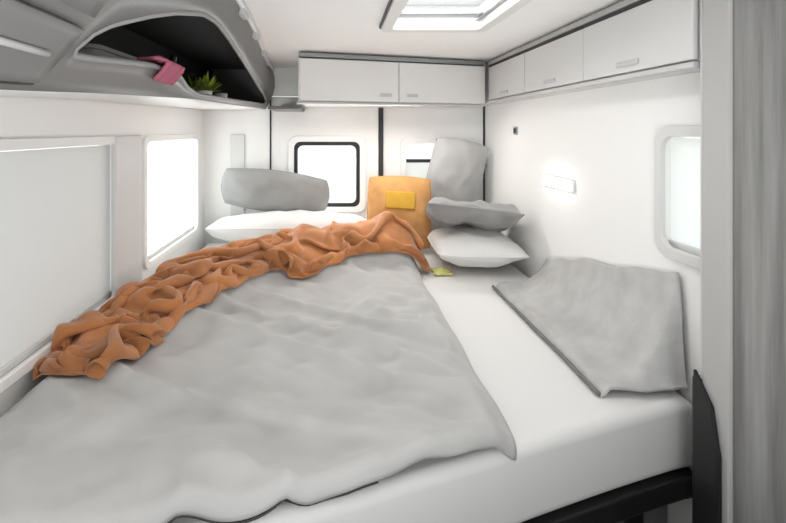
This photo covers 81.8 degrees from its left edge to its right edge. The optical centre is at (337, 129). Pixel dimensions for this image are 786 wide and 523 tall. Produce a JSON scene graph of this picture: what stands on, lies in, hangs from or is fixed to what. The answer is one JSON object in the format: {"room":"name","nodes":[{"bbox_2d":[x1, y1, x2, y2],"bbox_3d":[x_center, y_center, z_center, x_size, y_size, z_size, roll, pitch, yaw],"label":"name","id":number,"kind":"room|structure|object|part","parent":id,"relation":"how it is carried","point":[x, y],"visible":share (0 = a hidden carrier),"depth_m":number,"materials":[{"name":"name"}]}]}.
{"room":"camper van interior","nodes":[
{"label":"camper van interior","id":0,"kind":"room"},
{"bbox_2d":[0,97,204,415],"bbox_3d":[-0.890,0.550,0.680,0.060,1.900,4.560,0,0,0],"label":"wall","id":1,"kind":"structure","parent":0,"point":[20,117],"depth_m":1.63,"materials":[{"name":"white paint"}]},
{"bbox_2d":[0,136,114,393],"bbox_3d":[-0.879,0.343,1.093,0.070,0.639,1.329,0,0,0],"label":"window blind","id":2,"kind":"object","parent":1,"relation":"in","point":[55,202],"depth_m":1.35,"materials":[{"name":"white fabric"}]},
{"bbox_3d":[-0.880,0.628,1.093,0.020,0.021,1.279,0,0,0],"label":"blind rail","id":3,"kind":"part","parent":2,"relation":"part of","materials":[{"name":"white plastic"}]},
{"bbox_2d":[111,135,141,296],"bbox_3d":[-0.849,0.361,1.815,0.021,0.678,0.230,0,0,0],"label":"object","id":4,"kind":"structure","parent":1,"relation":"attached to","point":[126,153],"depth_m":1.77,"materials":[{"name":"white plastic"}]},
{"bbox_2d":[0,0,274,109],"bbox_3d":[-0.554,-0.221,1.611,0.602,0.360,2.562,0,0,0],"label":"upper cabinet","id":5,"kind":"object","parent":1,"relation":"attached to","point":[41,40],"visible":0.97,"depth_m":0.99,"materials":[{"name":"grey plastic"}]},
{"bbox_3d":[-0.449,-0.062,0.510,0.008,0.023,0.300,0,0,0],"label":"door trim","id":6,"kind":"part","parent":5,"relation":"part of","materials":[{"name":"grey plastic"}]},
{"bbox_3d":[-0.398,-0.105,0.560,0.010,0.010,0.120,0,0,-2],"label":"handle","id":7,"kind":"part","parent":5,"relation":"part of","materials":[{"name":"grey"}]},
{"bbox_3d":[-0.405,-0.104,0.510,0.088,0.101,0.300,0,0,0],"label":"door","id":8,"kind":"part","parent":5,"relation":"part of","materials":[{"name":"grey plastic"}]},
{"bbox_3d":[-0.311,-0.270,0.510,0.116,0.213,0.300,0,0,0],"label":"door","id":9,"kind":"part","parent":5,"relation":"part of","materials":[{"name":"grey plastic"}]},
{"bbox_2d":[78,43,136,59],"bbox_3d":[-0.593,-0.138,1.070,0.221,0.072,0.346,0,0,0],"label":"blanket","id":10,"kind":"object","parent":5,"relation":"in","point":[89,48],"visible":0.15,"depth_m":0.93,"materials":[{"name":"grey fabric"}]},
{"bbox_3d":[-0.662,-0.092,1.605,0.385,0.101,2.550,0,0,0],"label":"panel","id":11,"kind":"part","parent":5,"relation":"part of","materials":[{"name":"white plastic"}]},
{"bbox_2d":[137,56,184,85],"bbox_3d":[-0.419,-0.141,1.079,0.080,0.059,0.125,0,0,0],"label":"hand towel","id":12,"kind":"object","parent":5,"relation":"hanging from","point":[171,71],"visible":0.84,"depth_m":1.05,"materials":[{"name":"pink fabric"}]},
{"bbox_2d":[170,56,176,62],"bbox_3d":[-0.545,-0.179,1.490,0.052,0.130,0.052,0,0,0],"label":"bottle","id":13,"kind":"object","parent":5,"relation":"on","point":[172,58],"visible":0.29,"depth_m":1.48,"materials":[{"name":"black"}]},
{"bbox_2d":[186,72,221,94],"bbox_3d":[-0.538,-0.176,1.778,0.163,0.109,0.238,0,0,0],"label":"potted plant","id":14,"kind":"object","parent":5,"relation":"on","point":[205,86],"visible":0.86,"depth_m":1.74,"materials":[{"name":"green plant"}]},
{"bbox_3d":[-0.540,-0.138,1.780,0.084,0.033,0.084,0,0,0],"label":"pot","id":15,"kind":"part","parent":14,"relation":"part of","materials":[{"name":"white ceramic"}]},
{"bbox_2d":[215,93,227,96],"bbox_3d":[-0.535,-0.148,2.060,0.058,0.040,0.058,0,0,0],"label":"cup","id":16,"kind":"object","parent":5,"relation":"on","point":[216,94],"visible":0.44,"depth_m":2.04,"materials":[{"name":"white ceramic"}]},
{"bbox_3d":[-0.641,-0.265,2.886,0.418,0.250,0.012,0,0,0],"label":"panel","id":17,"kind":"part","parent":5,"relation":"part of","materials":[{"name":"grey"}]},
{"bbox_3d":[-0.325,-0.383,1.626,0.049,0.020,2.455,0,0,-4],"label":"rail","id":18,"kind":"part","parent":5,"relation":"part of","materials":[{"name":"white plastic"}]},
{"bbox_2d":[142,134,198,268],"bbox_3d":[-0.879,0.323,2.355,0.070,0.599,0.774,0,0,0],"label":"window","id":19,"kind":"structure","parent":1,"relation":"in","point":[167,165],"depth_m":2.30,"materials":[{"name":"white plastic"}]},
{"bbox_3d":[-0.880,0.589,2.355,0.020,0.021,0.724,0,0,0],"label":"blind rail","id":20,"kind":"part","parent":19,"relation":"part of","materials":[{"name":"white plastic"}]},
{"bbox_2d":[148,139,192,254],"bbox_3d":[-0.878,0.323,2.355,0.001,0.531,0.726,0,0,0],"label":"blind","id":21,"kind":"object","parent":1,"relation":"attached to","point":[170,163],"depth_m":2.34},
{"bbox_2d":[205,68,297,245],"bbox_3d":[0.045,0.550,2.930,1.810,1.900,0.060,0,0,0],"label":"wall","id":22,"kind":"structure","parent":0,"point":[220,125],"depth_m":2.90,"materials":[{"name":"white"}]},
{"bbox_2d":[231,135,244,215],"bbox_3d":[-0.645,0.355,2.893,0.090,0.650,0.013,0,0,0],"label":"trim","id":23,"kind":"structure","parent":22,"relation":"attached to","point":[237,141],"depth_m":2.89,"materials":[{"name":"white"}]},
{"bbox_2d":[270,100,270,169],"bbox_3d":[-0.436,0.627,2.923,0.007,1.685,0.054,0,0,0],"label":"trim","id":24,"kind":"structure","parent":22,"relation":"attached to","point":[270,100],"depth_m":2.90,"materials":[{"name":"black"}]},
{"bbox_2d":[268,106,304,111],"bbox_3d":[-0.307,-0.127,2.728,0.185,0.018,0.335,0,0,0],"label":"corner shelf","id":25,"kind":"object","parent":22,"relation":"attached to","point":[274,108],"visible":1,"depth_m":2.59,"materials":[{"name":"grey plastic"}]},
{"bbox_2d":[271,97,378,218],"bbox_3d":[-0.085,0.627,2.927,0.694,1.685,0.046,0,0,0],"label":"door","id":26,"kind":"structure","parent":22,"relation":"in","point":[363,122],"depth_m":2.90,"materials":[{"name":"white"}]},
{"bbox_2d":[288,136,365,211],"bbox_3d":[-0.071,0.284,2.907,0.498,0.492,0.042,0,0,0],"label":"window","id":27,"kind":"structure","parent":26,"relation":"attached to","point":[295,142],"depth_m":2.89,"materials":[{"name":"white plastic"}]},
{"bbox_2d":[379,108,382,175],"bbox_3d":[0.277,0.627,2.921,0.027,1.685,0.058,0,0,0],"label":"trim","id":28,"kind":"structure","parent":22,"relation":"attached to","point":[380,109],"depth_m":2.89,"materials":[{"name":"grey"}]},
{"bbox_2d":[296,52,484,107],"bbox_3d":[0.314,-0.261,2.569,1.055,0.258,0.647,0,0,0],"label":"upper cabinet","id":29,"kind":"object","parent":22,"relation":"attached to","point":[325,80],"visible":1,"depth_m":2.39,"materials":[{"name":"white laminate"}]},
{"bbox_3d":[0.064,-0.254,2.329,0.537,0.212,0.016,0,0,-17],"label":"door","id":30,"kind":"part","parent":29,"relation":"part of","materials":[{"name":"white laminate"}]},
{"bbox_3d":[0.254,-0.185,2.374,0.065,0.017,0.005,0,0,-17],"label":"handle","id":31,"kind":"part","parent":29,"relation":"part of","materials":[{"name":"grey metal"}]},
{"bbox_3d":[0.308,-0.138,2.431,1.071,0.011,0.062,0,0,-17],"label":"trim","id":32,"kind":"part","parent":29,"relation":"part of","materials":[{"name":"grey plastic"}]},
{"bbox_3d":[0.318,-0.379,2.406,1.076,0.022,0.013,0,0,-17],"label":"trim","id":33,"kind":"part","parent":29,"relation":"part of","materials":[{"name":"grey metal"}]},
{"bbox_3d":[0.400,-0.185,2.417,0.065,0.017,0.005,0,0,-17],"label":"handle","id":34,"kind":"part","parent":29,"relation":"part of","materials":[{"name":"grey metal"}]},
{"bbox_3d":[0.577,-0.254,2.482,0.525,0.212,0.016,0,0,-17],"label":"door","id":35,"kind":"part","parent":29,"relation":"part of","materials":[{"name":"white laminate"}]},
{"bbox_2d":[383,107,482,199],"bbox_3d":[0.615,0.627,2.927,0.646,1.685,0.046,0,0,0],"label":"door","id":36,"kind":"structure","parent":22,"relation":"in","point":[399,124],"depth_m":2.90,"materials":[{"name":"white"}]},
{"bbox_2d":[400,138,474,178],"bbox_3d":[0.645,0.290,2.908,0.490,0.480,0.040,0,0,0],"label":"window","id":37,"kind":"structure","parent":36,"relation":"attached to","point":[418,168],"depth_m":2.89,"materials":[{"name":"white"}]},
{"bbox_2d":[406,163,429,178],"bbox_3d":[0.645,0.353,2.911,0.422,0.286,0.006,0,0,0],"label":"blind","id":38,"kind":"object","parent":37,"relation":"attached to","point":[419,170],"depth_m":2.91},
{"bbox_3d":[0.645,0.199,2.910,0.422,0.022,0.012,0,0,0],"label":"blind rail","id":39,"kind":"part","parent":37,"relation":"part of","materials":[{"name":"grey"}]},
{"bbox_2d":[243,0,622,67],"bbox_3d":[0.045,-0.425,0.680,1.930,0.050,4.560,0,0,0],"label":"ceiling","id":40,"kind":"structure","parent":0,"point":[285,28],"depth_m":1.85,"materials":[{"name":"white paint"}]},
{"bbox_2d":[379,0,532,31],"bbox_3d":[0.367,-0.431,1.415,0.421,0.107,0.676,0,0,0],"label":"skylight","id":41,"kind":"object","parent":40,"relation":"attached to","point":[399,15],"visible":0.94,"depth_m":1.68,"materials":[{"name":"white plastic"}]},
{"bbox_3d":[0.367,-0.418,1.630,0.287,0.012,0.060,0,0,0],"label":"blind rail","id":42,"kind":"part","parent":41,"relation":"part of","materials":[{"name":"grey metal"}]},
{"bbox_2d":[485,72,699,522],"bbox_3d":[0.980,0.550,0.680,0.060,1.900,4.560,0,0,0],"label":"wall","id":43,"kind":"structure","parent":0,"point":[601,140],"depth_m":1.65,"materials":[{"name":"white paint"}]},
{"bbox_2d":[483,106,484,200],"bbox_3d":[0.942,0.627,2.922,0.006,1.685,0.056,0,0,0],"label":"trim","id":44,"kind":"structure","parent":43,"relation":"attached to","point":[484,106],"depth_m":2.89,"materials":[{"name":"black plastic"}]},
{"bbox_2d":[513,127,517,134],"bbox_3d":[0.944,0.004,2.400,0.010,0.043,0.050,0,0,0],"label":"light switch","id":45,"kind":"object","parent":43,"relation":"attached to","point":[515,129],"visible":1,"depth_m":2.39,"materials":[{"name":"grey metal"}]},
{"bbox_2d":[542,174,574,192],"bbox_3d":[0.938,0.227,1.930,0.024,0.050,0.260,0,0,0],"label":"wall light","id":46,"kind":"object","parent":43,"relation":"attached to","point":[564,184],"visible":1,"depth_m":1.89,"materials":[{"name":"white plastic"}]},
{"bbox_2d":[542,176,570,190],"bbox_3d":[0.932,0.227,1.930,0.012,0.038,0.240,0,0,0],"label":"diffuser","id":47,"kind":"object","parent":46,"relation":"attached to","point":[564,184],"depth_m":1.91,"materials":[{"name":"white plastic"}]},
{"bbox_2d":[484,0,699,105],"bbox_3d":[0.895,-0.269,1.984,0.103,0.238,1.818,0,0,0],"label":"upper cabinet","id":48,"kind":"object","parent":43,"relation":"attached to","point":[627,41],"visible":0.84,"depth_m":1.43,"materials":[{"name":"white laminate"}]},
{"bbox_3d":[0.858,-0.261,2.298,0.016,0.182,0.484,0,0,0],"label":"door","id":49,"kind":"part","parent":48,"relation":"part of","materials":[{"name":"white laminate"}]},
{"bbox_3d":[0.847,-0.196,1.808,0.005,0.015,0.100,0,0,0],"label":"handle","id":50,"kind":"part","parent":48,"relation":"part of","materials":[{"name":"grey"}]},
{"bbox_3d":[0.858,-0.261,1.808,0.016,0.182,0.484,0,0,0],"label":"door","id":51,"kind":"part","parent":48,"relation":"part of","materials":[{"name":"white laminate"}]},
{"bbox_3d":[0.858,-0.377,1.810,0.020,0.019,1.470,0,0,0],"label":"trim","id":52,"kind":"part","parent":48,"relation":"part of","materials":[{"name":"grey"}]},
{"bbox_3d":[0.914,-0.158,1.984,0.066,0.012,1.818,0,0,0],"label":"panel","id":53,"kind":"part","parent":48,"relation":"part of","materials":[{"name":"white laminate"}]},
{"bbox_3d":[0.864,-0.157,1.810,0.033,0.014,1.470,0,0,0],"label":"trim","id":54,"kind":"part","parent":48,"relation":"part of","materials":[{"name":"grey plastic"}]},
{"bbox_3d":[0.847,-0.196,1.320,0.005,0.015,0.100,0,0,0],"label":"handle","id":55,"kind":"part","parent":48,"relation":"part of","materials":[{"name":"grey"}]},
{"bbox_3d":[0.858,-0.261,1.320,0.016,0.182,0.480,0,0,0],"label":"door","id":56,"kind":"part","parent":48,"relation":"part of","materials":[{"name":"white laminate"}]},
{"bbox_2d":[654,125,699,269],"bbox_3d":[0.969,0.175,0.965,0.070,0.374,0.734,0,0,0],"label":"window","id":57,"kind":"structure","parent":43,"relation":"in","point":[683,247],"depth_m":1.26,"materials":[{"name":"white plastic"}]},
{"bbox_3d":[0.970,0.329,0.965,0.020,0.021,0.684,0,0,0],"label":"blind rail","id":58,"kind":"part","parent":57,"relation":"part of","materials":[{"name":"white plastic"}]},
{"bbox_2d":[671,138,699,248],"bbox_3d":[0.968,0.175,0.965,0.001,0.306,0.686,0,0,0],"label":"blind","id":59,"kind":"object","parent":43,"relation":"attached to","point":[685,152],"depth_m":1.25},
{"bbox_3d":[0.045,1.525,0.680,1.930,0.050,4.560,0,0,0],"label":"floor","id":60,"kind":"structure","parent":0,"visible":0},
{"bbox_2d":[172,243,691,522],"bbox_3d":[0.053,1.107,1.777,1.777,0.783,2.167,0,0,0],"label":"bed","id":61,"kind":"object","parent":60,"relation":"on","point":[621,456],"visible":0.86,"depth_m":1.11,"materials":[{"name":"white fabric"}]},
{"bbox_2d":[33,211,430,380],"bbox_3d":[-0.283,0.563,2.011,1.884,0.272,0.740,0,0,-44],"label":"throw blanket","id":62,"kind":"object","parent":61,"relation":"on","point":[139,314],"visible":1,"depth_m":1.70,"materials":[{"name":"fabric"}]},
{"bbox_2d":[0,252,516,522],"bbox_3d":[-0.211,0.613,1.598,1.231,0.260,1.809,0,0,0],"label":"duvet","id":63,"kind":"object","parent":61,"relation":"on","point":[344,377],"visible":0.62,"depth_m":1.06,"materials":[{"name":"fabric"}]},
{"bbox_2d":[205,210,366,241],"bbox_3d":[-0.270,0.587,2.700,1.007,0.222,0.303,0,0,-3],"label":"pillow","id":64,"kind":"object","parent":61,"relation":"on","point":[252,225],"visible":0.48,"depth_m":2.58,"materials":[{"name":"white fabric"}]},
{"bbox_2d":[221,168,328,211],"bbox_3d":[-0.385,0.380,2.766,0.665,0.300,0.165,0,0,-2],"label":"pillow","id":65,"kind":"object","parent":64,"relation":"on","point":[266,190],"visible":0.83,"depth_m":2.71,"materials":[{"name":"grey fabric"}]},
{"bbox_2d":[367,176,430,248],"bbox_3d":[0.360,0.483,2.652,0.377,0.419,0.173,0,0,7],"label":"cushion","id":66,"kind":"object","parent":61,"relation":"on","point":[406,197],"visible":0.66,"depth_m":2.61,"materials":[{"name":"orange fabric"}]},
{"bbox_3d":[0.360,0.406,2.600,0.171,0.101,0.021,2,-12,3],"label":"panel","id":67,"kind":"part","parent":66,"relation":"part of","materials":[{"name":"yellow fabric"}]},
{"bbox_2d":[430,267,452,275],"bbox_3d":[0.515,0.699,2.241,0.098,0.027,0.103,0,0,0],"label":"napkin","id":68,"kind":"object","parent":61,"relation":"on","point":[438,271],"visible":1,"depth_m":2.22,"materials":[{"name":"yellow"}]},
{"bbox_2d":[426,137,488,230],"bbox_3d":[0.700,0.370,2.779,0.436,0.650,0.169,0,0,3],"label":"pillow","id":69,"kind":"object","parent":61,"relation":"on","point":[456,168],"visible":0.57,"depth_m":2.71,"materials":[{"name":"grey fabric"}]},
{"bbox_2d":[427,224,529,267],"bbox_3d":[0.715,0.611,2.400,0.438,0.185,0.567,0,0,3],"label":"pillow","id":70,"kind":"object","parent":61,"relation":"on","point":[459,245],"visible":0.94,"depth_m":2.18,"materials":[{"name":"white fabric"}]},
{"bbox_2d":[425,197,524,231],"bbox_3d":[0.695,0.449,2.360,0.466,0.212,0.427,0,0,11],"label":"pillow","id":71,"kind":"object","parent":70,"relation":"on","point":[479,214],"visible":0.98,"depth_m":2.20,"materials":[{"name":"grey fabric"}]},
{"bbox_2d":[492,258,687,397],"bbox_3d":[0.816,0.555,1.611,0.254,0.323,0.831,0,0,0],"label":"blanket","id":72,"kind":"object","parent":61,"relation":"on","point":[617,328],"visible":1,"depth_m":1.40,"materials":[{"name":"grey fabric"}]},
{"bbox_3d":[0.062,0.931,0.923,1.849,0.057,0.108,0,0,-15],"label":"rail","id":73,"kind":"part","parent":61,"relation":"part of","materials":[{"name":"black"}]},
{"bbox_3d":[0.800,1.230,1.217,0.030,0.537,0.040,0,0,0],"label":"post","id":74,"kind":"part","parent":61,"relation":"part of","materials":[{"name":"black"}]},
{"bbox_2d":[692,375,701,522],"bbox_3d":[0.910,1.052,1.088,0.068,0.893,0.060,0,0,0],"label":"post","id":75,"kind":"object","parent":60,"relation":"on","point":[699,375],"visible":0.02,"depth_m":1.11,"materials":[{"name":"black"}]},
{"bbox_2d":[693,0,785,522],"bbox_3d":[0.890,0.543,0.077,0.116,1.873,1.955,0,0,0],"label":"wardrobe","id":76,"kind":"object","parent":60,"relation":"on","point":[739,400],"visible":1,"depth_m":0.95,"materials":[{"name":"grey wood"}]},
{"bbox_3d":[0.853,0.543,0.033,0.010,1.873,1.866,0,0,0],"label":"panel","id":77,"kind":"part","parent":76,"relation":"part of","materials":[{"name":"grey wood"}]},
{"label":"outside","id":78,"kind":"structure","parent":0,"visible":0},
{"bbox_2d":[298,162,355,201],"bbox_3d":[0.000,2.200,0.000,60.000,0.100,60.000,0,0,0],"label":"ground","id":79,"kind":"structure","parent":78,"point":[340,177],"depth_m":21.27,"materials":[{"name":"white"}]}
]}

